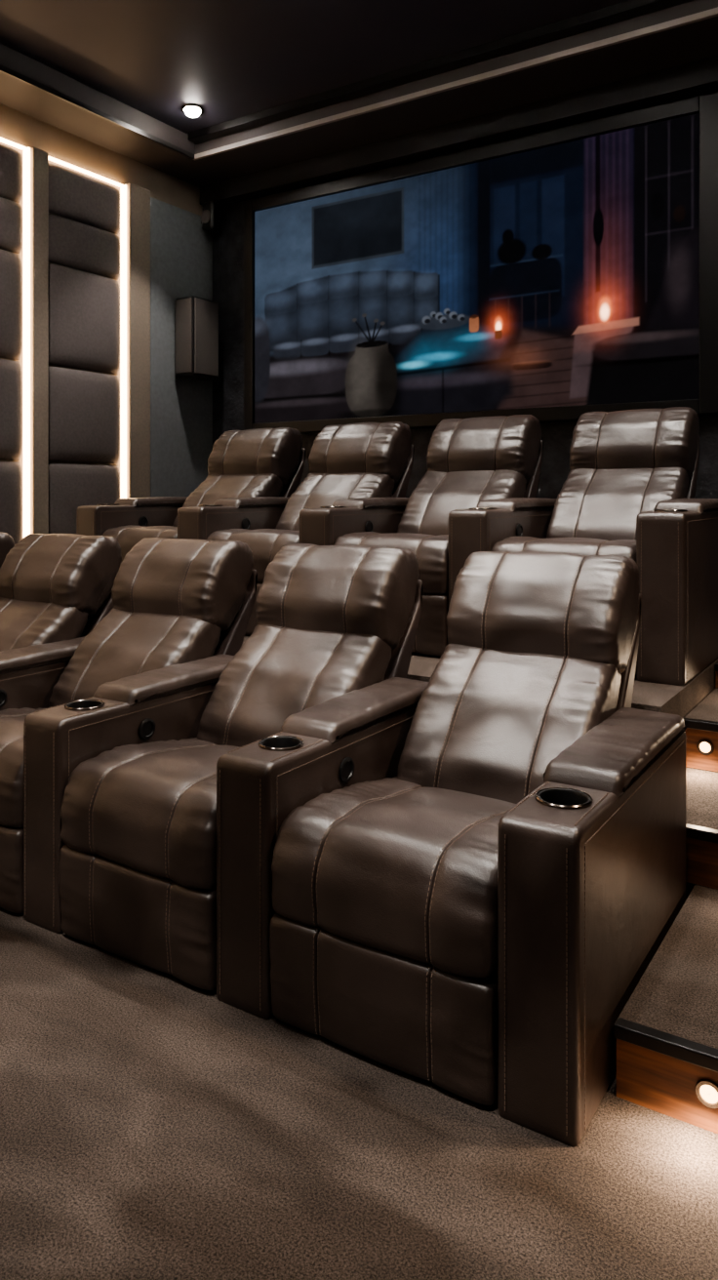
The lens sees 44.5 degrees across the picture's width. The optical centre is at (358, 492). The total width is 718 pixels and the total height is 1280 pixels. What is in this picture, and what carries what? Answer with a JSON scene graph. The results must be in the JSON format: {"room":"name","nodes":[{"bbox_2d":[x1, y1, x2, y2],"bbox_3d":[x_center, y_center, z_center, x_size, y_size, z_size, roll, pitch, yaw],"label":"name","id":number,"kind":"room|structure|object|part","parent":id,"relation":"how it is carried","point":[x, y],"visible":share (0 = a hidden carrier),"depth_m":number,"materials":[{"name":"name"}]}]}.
{"room":"home theater","nodes":[
{"label":"home theater","id":0,"kind":"room"},
{"bbox_2d":[0,103,201,538],"bbox_3d":[-3.260,-0.700,3.899,0.120,4.000,7.440,0,0,33],"label":"wall","id":1,"kind":"structure","parent":0,"point":[17,127],"depth_m":6.00,"materials":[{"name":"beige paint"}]},
{"bbox_2d":[0,143,22,545],"bbox_3d":[-2.276,-0.745,5.258,0.066,2.802,0.620,0,0,33],"label":"acoustic panel","id":2,"kind":"object","parent":1,"relation":"attached to","point":[11,159],"visible":0.8,"depth_m":5.42,"materials":[{"name":"fabric"}]},
{"bbox_2d":[0,137,26,149],"bbox_3d":[-2.280,-2.169,5.268,0.049,0.004,0.632,0,0,33],"label":"led strip","id":3,"kind":"object","parent":1,"relation":"attached to","point":[2,140],"visible":1,"depth_m":5.46,"materials":[{"name":"white plastic"}]},
{"bbox_2d":[23,147,30,537],"bbox_3d":[-2.100,-0.748,5.548,0.049,2.856,0.015,0,0,33],"label":"led strip","id":4,"kind":"object","parent":1,"relation":"attached to","point":[26,151],"visible":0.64,"depth_m":5.54,"materials":[{"name":"white plastic"}]},
{"bbox_2d":[30,147,48,533],"bbox_3d":[-2.051,-0.746,5.615,0.059,2.888,0.120,0,0,33],"label":"wall pillar","id":5,"kind":"structure","parent":1,"relation":"attached to","point":[39,159],"depth_m":5.58,"materials":[{"name":"fabric"}]},
{"bbox_2d":[48,162,119,533],"bbox_3d":[-1.844,-0.745,5.931,0.066,2.802,0.620,0,0,33],"label":"acoustic panel","id":6,"kind":"object","parent":1,"relation":"attached to","point":[84,307],"visible":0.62,"depth_m":5.88,"materials":[{"name":"fabric"}]},
{"bbox_2d":[48,156,123,186],"bbox_3d":[-1.848,-2.169,5.941,0.049,0.004,0.633,0,0,33],"label":"led strip","id":7,"kind":"object","parent":1,"relation":"attached to","point":[53,159],"visible":0.86,"depth_m":5.92,"materials":[{"name":"white plastic"}]},
{"bbox_2d":[120,184,126,498],"bbox_3d":[-1.668,-0.748,6.221,0.049,2.856,0.015,0,0,33],"label":"led strip","id":8,"kind":"object","parent":1,"relation":"attached to","point":[123,189],"visible":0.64,"depth_m":6.21,"materials":[{"name":"white plastic"}]},
{"bbox_2d":[125,183,150,498],"bbox_3d":[-1.596,-0.751,6.324,0.059,2.898,0.200,0,0,33],"label":"wall pillar","id":9,"kind":"structure","parent":1,"relation":"attached to","point":[138,198],"depth_m":6.29,"materials":[{"name":"fabric"}]},
{"bbox_2d":[150,197,212,496],"bbox_3d":[-1.360,-0.731,6.701,0.049,2.858,0.668,0,0,33],"label":"wall panel","id":10,"kind":"object","parent":1,"relation":"attached to","point":[180,250],"visible":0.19,"depth_m":6.61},
{"bbox_2d":[175,295,218,380],"bbox_3d":[-1.233,-1.165,6.656,0.212,0.590,0.290,0,0,33],"label":"wall speaker","id":11,"kind":"object","parent":10,"relation":"attached to","point":[196,318],"visible":1,"depth_m":6.55,"materials":[{"name":"black plastic"}]},
{"bbox_2d":[175,297,192,373],"bbox_3d":[-1.306,-1.165,6.536,0.160,0.550,0.010,0,0,33],"label":"grille","id":12,"kind":"object","parent":11,"relation":"attached to","point":[183,305],"depth_m":6.53,"materials":[{"name":"fabric"}]},
{"bbox_2d":[194,297,218,376],"bbox_3d":[-1.147,-1.165,6.606,0.012,0.560,0.256,0,0,33],"label":"grille","id":13,"kind":"object","parent":11,"relation":"attached to","point":[206,311],"depth_m":6.60,"materials":[{"name":"fabric"}]},
{"bbox_2d":[200,200,221,233],"bbox_3d":[-1.162,-2.130,6.806,0.170,0.220,0.140,0,0,33],"label":"speaker","id":14,"kind":"object","parent":10,"relation":"attached to","point":[211,217],"visible":1,"depth_m":6.75},
{"bbox_2d":[0,0,628,134],"bbox_3d":[-0.584,-2.630,2.181,6.240,0.140,7.440,0,0,33],"label":"ceiling","id":15,"kind":"structure","parent":0,"point":[231,60],"depth_m":4.96,"materials":[{"name":"paint"}]},
{"bbox_2d":[0,64,194,159],"bbox_3d":[-3.045,-2.412,3.420,0.020,0.032,6.865,0,0,33],"label":"trim","id":16,"kind":"structure","parent":15,"relation":"attached to","point":[3,69],"depth_m":5.52,"materials":[{"name":"brown wood"}]},
{"bbox_2d":[0,42,234,187],"bbox_3d":[-3.054,-2.480,3.767,0.370,0.160,7.440,0,0,33],"label":"ceiling soffit","id":17,"kind":"structure","parent":15,"relation":"attached to","point":[19,96],"depth_m":5.72,"materials":[{"name":"brown paint"}]},
{"bbox_2d":[180,104,203,117],"bbox_3d":[-1.111,-2.534,5.859,0.156,0.049,0.156,0,0,33],"label":"recessed light","id":18,"kind":"object","parent":15,"relation":"in","point":[191,110],"depth_m":5.82,"materials":[{"name":"white glass"}]},
{"bbox_2d":[188,0,693,144],"bbox_3d":[1.268,-2.535,4.706,5.850,0.050,0.090,0,0,33],"label":"trim","id":19,"kind":"structure","parent":15,"relation":"attached to","point":[630,9],"depth_m":5.16,"materials":[{"name":"brown wood"}]},
{"bbox_2d":[192,6,717,160],"bbox_3d":[1.277,-2.412,4.738,5.870,0.032,0.025,0,0,33],"label":"trim","id":20,"kind":"structure","parent":15,"relation":"attached to","point":[711,13],"depth_m":5.09,"materials":[{"name":"paint"}]},
{"bbox_2d":[195,0,717,177],"bbox_3d":[1.433,-2.480,4.980,5.870,0.160,0.550,0,0,33],"label":"ceiling soffit","id":21,"kind":"structure","parent":15,"relation":"attached to","point":[699,40],"depth_m":5.28,"materials":[{"name":"black paint"}]},
{"bbox_2d":[0,907,717,1279],"bbox_3d":[-0.584,1.360,2.181,6.440,0.120,7.640,0,0,33],"label":"floor","id":22,"kind":"structure","parent":0,"point":[153,1126],"depth_m":1.71,"materials":[{"name":"carpet"}]},
{"bbox_2d":[0,531,14,568],"bbox_3d":[-2.368,0.748,4.205,0.781,1.108,1.175,0,0,33],"label":"recliner chair","id":23,"kind":"object","parent":22,"relation":"on","point":[7,542],"visible":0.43,"depth_m":4.41,"materials":[{"name":"brown leather"}]},
{"bbox_2d":[0,533,121,651],"bbox_3d":[-1.712,0.747,3.783,0.781,1.111,1.175,0,0,33],"label":"recliner chair","id":24,"kind":"object","parent":22,"relation":"on","point":[55,587],"visible":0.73,"depth_m":3.91,"materials":[{"name":"brown leather"}]},
{"bbox_2d":[0,597,88,651],"bbox_3d":[-1.536,0.724,3.866,0.556,0.498,0.452,0,0,33],"label":"lumbar cushion","id":25,"kind":"object","parent":24,"relation":"on","point":[24,621],"depth_m":3.82,"materials":[{"name":"brown leather"}]},
{"bbox_2d":[0,537,257,913],"bbox_3d":[-1.055,0.748,3.363,0.781,1.109,1.173,0,0,33],"label":"recliner chair","id":26,"kind":"object","parent":22,"relation":"on","point":[176,601],"visible":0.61,"depth_m":3.44,"materials":[{"name":"brown leather"}]},
{"bbox_3d":[-1.266,1.161,2.862,0.594,0.269,0.096,0,0,33],"label":"footrest panel","id":27,"kind":"part","parent":26,"relation":"part of","materials":[{"name":"brown leather"}]},
{"bbox_2d":[0,707,46,828],"bbox_3d":[-1.122,0.914,3.086,0.594,0.258,0.635,0,0,33],"label":"seat cushion","id":28,"kind":"object","parent":26,"relation":"on","point":[12,719],"depth_m":2.72,"materials":[{"name":"brown leather"}]},
{"bbox_3d":[-1.352,0.987,3.450,0.176,0.631,0.962,0,0,33],"label":"arm","id":29,"kind":"part","parent":26,"relation":"part of","materials":[{"name":"brown leather"}]},
{"bbox_2d":[48,608,221,708],"bbox_3d":[-0.880,0.725,3.444,0.556,0.499,0.453,0,0,33],"label":"lumbar cushion","id":30,"kind":"object","parent":26,"relation":"on","point":[126,642],"depth_m":3.40,"materials":[{"name":"brown leather"}]},
{"bbox_2d":[23,543,422,991],"bbox_3d":[-0.399,0.748,2.940,0.781,1.108,1.175,0,0,33],"label":"recliner chair","id":31,"kind":"object","parent":22,"relation":"on","point":[120,780],"visible":0.82,"depth_m":2.66,"materials":[{"name":"brown leather"}]},
{"bbox_3d":[-0.695,0.987,3.028,0.176,0.631,0.962,0,0,33],"label":"arm","id":32,"kind":"part","parent":31,"relation":"part of","materials":[{"name":"brown leather"}]},
{"bbox_3d":[-0.610,1.161,2.440,0.594,0.267,0.099,0,0,33],"label":"footrest panel","id":33,"kind":"part","parent":31,"relation":"part of","materials":[{"name":"brown leather"}]},
{"bbox_2d":[60,737,239,889],"bbox_3d":[-0.467,0.913,2.663,0.594,0.260,0.635,0,0,33],"label":"seat cushion","id":34,"kind":"object","parent":31,"relation":"on","point":[142,811],"depth_m":2.44,"materials":[{"name":"brown leather"}]},
{"bbox_2d":[197,624,391,747],"bbox_3d":[-0.223,0.723,3.023,0.556,0.500,0.448,0,0,33],"label":"lumbar cushion","id":35,"kind":"object","parent":31,"relation":"on","point":[281,671],"depth_m":2.97,"materials":[{"name":"brown leather"}]},
{"bbox_2d":[216,551,687,1146],"bbox_3d":[0.336,0.747,2.468,0.968,1.111,1.175,0,0,33],"label":"recliner chair","id":36,"kind":"object","parent":22,"relation":"on","point":[462,880],"visible":0.99,"depth_m":2.10,"materials":[{"name":"brown leather"}]},
{"bbox_3d":[-0.039,0.987,2.607,0.176,0.631,0.962,0,0,33],"label":"arm","id":37,"kind":"part","parent":36,"relation":"part of","materials":[{"name":"brown leather"}]},
{"bbox_3d":[0.047,1.161,2.019,0.594,0.269,0.096,0,0,33],"label":"footrest panel","id":38,"kind":"part","parent":36,"relation":"part of","materials":[{"name":"brown leather"}]},
{"bbox_2d":[271,776,516,978],"bbox_3d":[0.191,0.913,2.243,0.594,0.261,0.639,0,0,33],"label":"seat cushion","id":39,"kind":"object","parent":36,"relation":"on","point":[402,874],"depth_m":2.02,"materials":[{"name":"brown leather"}]},
{"bbox_2d":[397,643,621,803],"bbox_3d":[0.443,0.724,2.595,0.556,0.498,0.452,0,0,33],"label":"lumbar cushion","id":40,"kind":"object","parent":36,"relation":"on","point":[488,723],"depth_m":2.53,"materials":[{"name":"brown leather"}]},
{"bbox_3d":[0.618,0.987,2.186,0.176,0.631,0.962,0,0,33],"label":"arm","id":41,"kind":"part","parent":36,"relation":"part of","materials":[{"name":"brown leather"}]},
{"bbox_2d":[241,634,717,718],"bbox_3d":[-0.106,1.000,4.932,4.067,0.600,2.287,0,0,33],"label":"platform","id":42,"kind":"object","parent":22,"relation":"on","point":[680,700],"visible":0.11,"depth_m":3.21,"materials":[{"name":"carpet"}]},
{"bbox_2d":[76,427,305,561],"bbox_3d":[-0.970,0.148,5.214,0.781,1.108,1.175,0,0,33],"label":"recliner chair","id":43,"kind":"object","parent":42,"relation":"on","point":[256,462],"visible":0.44,"depth_m":5.29,"materials":[{"name":"brown leather"}]},
{"bbox_3d":[-1.266,0.387,5.302,0.176,0.631,0.962,0,0,33],"label":"arm","id":44,"kind":"part","parent":43,"relation":"part of","materials":[{"name":"brown leather"}]},
{"bbox_2d":[102,524,177,561],"bbox_3d":[-1.038,0.313,4.937,0.594,0.260,0.635,0,0,33],"label":"seat cushion","id":45,"kind":"object","parent":43,"relation":"on","point":[127,536],"depth_m":4.72,"materials":[{"name":"brown leather"}]},
{"bbox_2d":[172,473,283,526],"bbox_3d":[-0.794,0.123,5.297,0.556,0.500,0.448,0,0,33],"label":"lumbar cushion","id":46,"kind":"object","parent":43,"relation":"on","point":[217,486],"depth_m":5.28,"materials":[{"name":"brown leather"}]},
{"bbox_2d":[177,421,414,635],"bbox_3d":[-0.314,0.146,4.793,0.781,1.111,1.175,0,0,33],"label":"recliner chair","id":47,"kind":"object","parent":42,"relation":"on","point":[358,460],"visible":0.53,"depth_m":4.85,"materials":[{"name":"brown leather"}]},
{"bbox_3d":[-0.610,0.387,4.881,0.176,0.631,0.962,0,0,33],"label":"arm","id":48,"kind":"part","parent":47,"relation":"part of","materials":[{"name":"brown leather"}]},
{"bbox_2d":[206,528,298,582],"bbox_3d":[-0.380,0.313,4.517,0.594,0.261,0.639,0,0,33],"label":"seat cushion","id":49,"kind":"object","parent":47,"relation":"on","point":[263,543],"depth_m":4.23,"materials":[{"name":"brown leather"}]},
{"bbox_3d":[-0.524,0.561,4.292,0.594,0.267,0.099,0,0,33],"label":"footrest panel","id":50,"kind":"part","parent":47,"relation":"part of","materials":[{"name":"brown leather"}]},
{"bbox_2d":[275,472,394,530],"bbox_3d":[-0.138,0.124,4.875,0.556,0.498,0.452,0,0,33],"label":"lumbar cushion","id":51,"kind":"object","parent":47,"relation":"on","point":[317,490],"depth_m":4.85,"materials":[{"name":"brown leather"}]},
{"bbox_2d":[298,414,542,656],"bbox_3d":[0.343,0.148,4.372,0.781,1.109,1.173,0,0,33],"label":"recliner chair","id":52,"kind":"object","parent":42,"relation":"on","point":[471,460],"visible":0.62,"depth_m":4.40,"materials":[{"name":"brown leather"}]},
{"bbox_3d":[0.046,0.387,4.459,0.176,0.631,0.962,0,0,33],"label":"arm","id":53,"kind":"part","parent":52,"relation":"part of","materials":[{"name":"brown leather"}]},
{"bbox_2d":[333,531,448,595],"bbox_3d":[0.276,0.314,4.095,0.594,0.258,0.635,0,0,33],"label":"seat cushion","id":54,"kind":"object","parent":52,"relation":"on","point":[430,548],"depth_m":3.77,"materials":[{"name":"brown leather"}]},
{"bbox_3d":[0.133,0.561,3.872,0.594,0.269,0.096,0,0,33],"label":"footrest panel","id":55,"kind":"part","parent":52,"relation":"part of","materials":[{"name":"brown leather"}]},
{"bbox_2d":[397,469,526,535],"bbox_3d":[0.518,0.125,4.454,0.556,0.499,0.453,0,0,33],"label":"lumbar cushion","id":56,"kind":"object","parent":52,"relation":"on","point":[440,492],"depth_m":4.41,"materials":[{"name":"brown leather"}]},
{"bbox_2d":[448,406,717,685],"bbox_3d":[1.077,0.148,3.900,0.968,1.108,1.175,0,0,33],"label":"recliner chair","id":57,"kind":"object","parent":42,"relation":"on","point":[628,490],"visible":0.69,"depth_m":3.67,"materials":[{"name":"brown leather"}]},
{"bbox_3d":[0.703,0.387,4.038,0.176,0.631,0.962,0,0,33],"label":"arm","id":58,"kind":"part","parent":57,"relation":"part of","materials":[{"name":"brown leather"}]},
{"bbox_2d":[491,536,636,561],"bbox_3d":[0.932,0.313,3.672,0.594,0.260,0.635,0,0,33],"label":"seat cushion","id":59,"kind":"object","parent":57,"relation":"on","point":[625,546],"depth_m":3.47,"materials":[{"name":"brown leather"}]},
{"bbox_2d":[546,466,689,540],"bbox_3d":[1.185,0.123,4.026,0.556,0.500,0.448,0,0,33],"label":"lumbar cushion","id":60,"kind":"object","parent":57,"relation":"on","point":[600,502],"depth_m":3.98,"materials":[{"name":"brown leather"}]},
{"bbox_3d":[1.359,0.387,3.617,0.176,0.631,0.962,0,0,33],"label":"arm","id":61,"kind":"part","parent":57,"relation":"part of","materials":[{"name":"brown leather"}]},
{"bbox_2d":[613,884,717,1133],"bbox_3d":[1.601,1.216,1.668,2.002,0.167,0.802,0,0,33],"label":"carpeted step","id":62,"kind":"structure","parent":22,"relation":"on","point":[665,1033],"depth_m":1.89,"materials":[{"name":"carpet"}]},
{"bbox_2d":[695,1079,717,1108],"bbox_3d":[0.712,1.222,1.785,0.056,0.056,0.006,0,0,33],"label":"step light","id":63,"kind":"object","parent":62,"relation":"attached to","point":[703,1087],"visible":1,"depth_m":1.79,"materials":[{"name":"silver metal"}]},
{"bbox_2d":[682,687,717,772],"bbox_3d":[2.209,1.049,2.764,2.162,0.502,0.602,0,0,33],"label":"carpeted step","id":64,"kind":"structure","parent":22,"relation":"on","point":[701,723],"depth_m":3.09,"materials":[{"name":"wood"}]},
{"bbox_2d":[696,738,714,755],"bbox_3d":[1.210,0.890,3.070,0.056,0.056,0.006,0,0,33],"label":"step light","id":65,"kind":"object","parent":64,"relation":"attached to","point":[704,746],"visible":1,"depth_m":3.07,"materials":[{"name":"silver metal"}]},
{"bbox_2d":[685,767,717,898],"bbox_3d":[1.899,1.134,2.280,2.162,0.332,0.592,0,0,33],"label":"carpeted step","id":66,"kind":"structure","parent":22,"relation":"on","point":[701,785],"depth_m":2.56,"materials":[{"name":"carpet"}]},
{"bbox_2d":[715,662,717,688],"bbox_3d":[2.748,0.999,3.604,2.162,0.602,1.439,0,0,33],"label":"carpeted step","id":67,"kind":"structure","parent":22,"relation":"on","point":[716,663],"depth_m":3.60,"materials":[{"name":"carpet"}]},
{"bbox_2d":[212,90,717,498],"bbox_3d":[1.458,-0.700,5.362,6.480,4.000,0.120,0,0,33],"label":"wall","id":68,"kind":"structure","parent":0,"point":[227,244],"depth_m":6.81,"materials":[{"name":"paint"}]},
{"bbox_2d":[200,55,717,205],"bbox_3d":[1.401,-2.330,5.256,6.220,0.140,0.120,0,0,33],"label":"trim","id":69,"kind":"structure","parent":68,"relation":"attached to","point":[698,77],"depth_m":5.59,"materials":[{"name":"paint"}]},
{"bbox_2d":[243,91,717,433],"bbox_3d":[0.592,-1.330,5.799,3.445,1.780,0.079,0,0,33],"label":"projection screen","id":70,"kind":"object","parent":68,"relation":"attached to","point":[562,274],"visible":1,"depth_m":5.61,"materials":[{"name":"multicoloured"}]},
{"bbox_3d":[-0.834,-1.330,6.687,0.085,1.780,0.034,0,0,33],"label":"frame","id":71,"kind":"part","parent":70,"relation":"part of","materials":[{"name":"black plastic"}]},
{"bbox_3d":[0.557,-2.178,5.795,3.220,0.085,0.034,0,0,33],"label":"frame","id":72,"kind":"part","parent":70,"relation":"part of","materials":[{"name":"black plastic"}]},
{"bbox_3d":[0.557,-0.482,5.795,3.220,0.085,0.034,0,0,33],"label":"frame","id":73,"kind":"part","parent":70,"relation":"part of","materials":[{"name":"black plastic"}]},
{"bbox_3d":[1.970,-1.330,4.887,0.140,1.780,0.034,0,0,33],"label":"frame","id":74,"kind":"part","parent":70,"relation":"part of","materials":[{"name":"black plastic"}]}
]}

